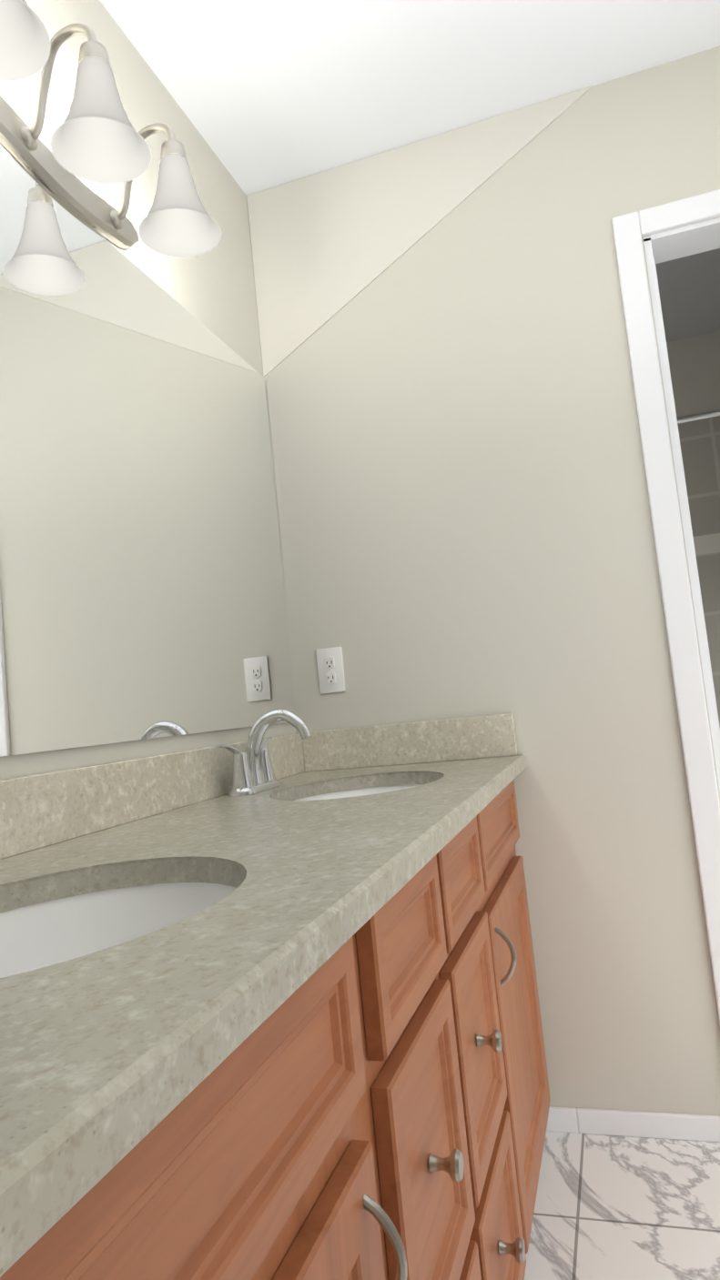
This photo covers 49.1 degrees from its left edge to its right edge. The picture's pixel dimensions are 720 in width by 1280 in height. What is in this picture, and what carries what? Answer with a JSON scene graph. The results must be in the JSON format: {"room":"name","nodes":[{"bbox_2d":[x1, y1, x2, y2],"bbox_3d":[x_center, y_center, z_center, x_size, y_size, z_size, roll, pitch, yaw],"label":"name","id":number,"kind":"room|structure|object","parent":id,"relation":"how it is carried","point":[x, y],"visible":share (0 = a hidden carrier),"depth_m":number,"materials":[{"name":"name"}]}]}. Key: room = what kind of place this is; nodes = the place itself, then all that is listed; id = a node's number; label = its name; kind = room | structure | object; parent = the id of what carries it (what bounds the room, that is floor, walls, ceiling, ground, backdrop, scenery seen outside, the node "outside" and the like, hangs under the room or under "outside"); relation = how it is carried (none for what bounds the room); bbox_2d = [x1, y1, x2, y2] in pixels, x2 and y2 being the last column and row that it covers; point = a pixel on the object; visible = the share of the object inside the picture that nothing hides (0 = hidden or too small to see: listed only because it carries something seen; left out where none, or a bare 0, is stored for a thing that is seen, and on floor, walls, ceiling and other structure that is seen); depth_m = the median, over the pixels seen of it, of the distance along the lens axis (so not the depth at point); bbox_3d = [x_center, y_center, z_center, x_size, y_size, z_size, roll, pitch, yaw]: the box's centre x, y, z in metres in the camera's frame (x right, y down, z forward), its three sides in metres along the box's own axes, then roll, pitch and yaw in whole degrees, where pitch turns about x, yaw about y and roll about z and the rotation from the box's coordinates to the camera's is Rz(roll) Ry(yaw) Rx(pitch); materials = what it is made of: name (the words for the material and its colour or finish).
{"room":"bathroom","nodes":[
{"label":"bathroom","id":0,"kind":"room"},
{"bbox_2d":[0,0,296,779],"bbox_3d":[-0.414,-0.040,1.577,0.120,2.440,4.650,-7,-5,17],"label":"wall","id":1,"kind":"structure","parent":0,"point":[213,291],"depth_m":1.67,"materials":[{"name":"white paint"}]},
{"bbox_2d":[0,0,221,257],"bbox_3d":[-0.447,-0.851,1.214,0.226,0.222,0.635,-7,-5,17],"label":"sconce","id":2,"kind":"object","parent":1,"relation":"attached to","point":[96,137],"visible":1,"depth_m":1.25,"materials":[{"name":"white glass"}]},
{"bbox_2d":[0,147,295,756],"bbox_3d":[-0.480,-0.292,1.253,0.006,0.923,1.748,-7,-5,17],"label":"mirror","id":3,"kind":"object","parent":1,"relation":"attached to","point":[142,593],"visible":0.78,"depth_m":1.40,"materials":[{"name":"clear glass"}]},
{"bbox_2d":[100,0,719,342],"bbox_3d":[0.880,-1.480,1.240,3.120,0.100,4.650,-7,-5,17],"label":"ceiling","id":4,"kind":"structure","parent":0,"point":[267,94],"depth_m":1.79,"materials":[{"name":"white paint"}]},
{"bbox_2d":[264,45,719,1115],"bbox_3d":[0.618,-0.117,1.886,1.670,2.440,0.120,-7,-5,17],"label":"wall","id":5,"kind":"structure","parent":0,"point":[463,508],"depth_m":1.89,"materials":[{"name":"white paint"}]},
{"bbox_2d":[315,646,345,694],"bbox_3d":[-0.076,0.078,2.030,0.070,0.115,0.009,-7,-5,17],"label":"electrical outlet","id":6,"kind":"object","parent":5,"relation":"attached to","point":[330,669],"visible":1,"depth_m":2.03,"materials":[{"name":"white plastic"}]},
{"bbox_2d":[246,85,592,377],"bbox_3d":[0.151,-1.025,2.021,0.923,0.521,0.004,-7,-5,17],"label":"wall","id":7,"kind":"structure","parent":5,"relation":"attached to","point":[327,245],"depth_m":2.07,"materials":[{"name":"white paint"}]},
{"bbox_2d":[545,1106,719,1142],"bbox_3d":[0.362,1.108,1.832,0.918,0.052,0.012,-7,-5,17],"label":"baseboard","id":8,"kind":"structure","parent":5,"relation":"attached to","point":[670,1125],"depth_m":1.73,"materials":[{"name":"white paint"}]},
{"bbox_2d":[523,1131,719,1279],"bbox_3d":[0.870,0.993,0.204,3.120,0.100,2.930,-7,-5,17],"label":"floor","id":9,"kind":"structure","parent":0,"point":[610,1207],"depth_m":1.51,"materials":[{"name":"tile"}]},
{"bbox_2d":[0,763,550,1279],"bbox_3d":[-0.100,0.701,1.093,0.578,0.826,1.736,-7,-5,17],"label":"bathroom vanity","id":10,"kind":"object","parent":9,"relation":"on","point":[269,1007],"depth_m":0.68,"materials":[{"name":"brown wood"}]},
{"bbox_2d":[0,752,525,1236],"bbox_3d":[-0.147,0.276,1.120,0.575,0.030,1.757,-7,-5,17],"label":"countertop","id":11,"kind":"structure","parent":10,"relation":"on","point":[81,1055],"depth_m":0.54,"materials":[{"name":"beige stone"}]},
{"bbox_2d":[0,865,269,1007],"bbox_3d":[-0.266,0.341,0.683,0.372,0.174,0.493,-7,-5,17],"label":"sink","id":12,"kind":"object","parent":11,"relation":"in","point":[57,925],"depth_m":0.88,"materials":[{"name":"white ceramic"}]},
{"bbox_2d":[211,708,320,796],"bbox_3d":[-0.174,0.223,1.606,0.165,0.164,0.246,-7,-5,17],"label":"faucet","id":13,"kind":"object","parent":11,"relation":"on","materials":[{"name":"silver metal"}]},
{"bbox_2d":[269,774,440,803],"bbox_3d":[0.008,0.388,1.539,0.372,0.174,0.493,-7,-5,17],"label":"sink","id":14,"kind":"object","parent":11,"relation":"in","point":[370,786],"depth_m":1.74,"materials":[{"name":"white ceramic"}]},
{"bbox_2d":[665,330,719,417],"bbox_3d":[1.125,-0.031,3.465,1.670,2.440,0.120,-7,-5,17],"label":"wall","id":15,"kind":"structure","parent":0,"point":[694,365],"depth_m":3.36,"materials":[{"name":"white paint"}]},
{"bbox_2d":[677,416,719,726],"bbox_3d":[1.107,-0.005,3.398,1.668,1.820,0.014,-7,-5,17],"label":"wall tile","id":16,"kind":"structure","parent":15,"relation":"attached to","point":[700,444],"depth_m":3.31,"materials":[{"name":"tile"}]},
{"bbox_3d":[1.007,0.115,3.032,1.669,2.100,0.740,-7,-5,17],"label":"tiled wall","id":17,"kind":"structure","parent":0,"visible":0},
{"bbox_2d":[675,409,719,424],"bbox_3d":[0.827,-0.721,2.799,1.648,0.056,0.056,-7,-5,17],"label":"curtain rod","id":18,"kind":"object","parent":17,"relation":"attached to","point":[701,416],"depth_m":2.69,"materials":[{"name":"silver metal"}]},
{"bbox_3d":[1.281,-0.256,1.045,0.120,2.440,4.650,-7,-5,17],"label":"wall","id":19,"kind":"structure","parent":0,"visible":0},
{"bbox_2d":[611,189,719,1024],"bbox_3d":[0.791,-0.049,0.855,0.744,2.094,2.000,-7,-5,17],"label":"door frame","id":20,"kind":"structure","parent":19,"relation":"attached to","point":[629,230],"depth_m":1.79,"materials":[{"name":"white paint"}]},
{"bbox_2d":[643,217,719,792],"bbox_3d":[1.073,0.026,1.732,0.610,2.040,0.120,-7,-5,17],"label":"trim","id":21,"kind":"structure","parent":19,"relation":"attached to","point":[682,241],"depth_m":1.79,"materials":[{"name":"white paint"}]}
]}

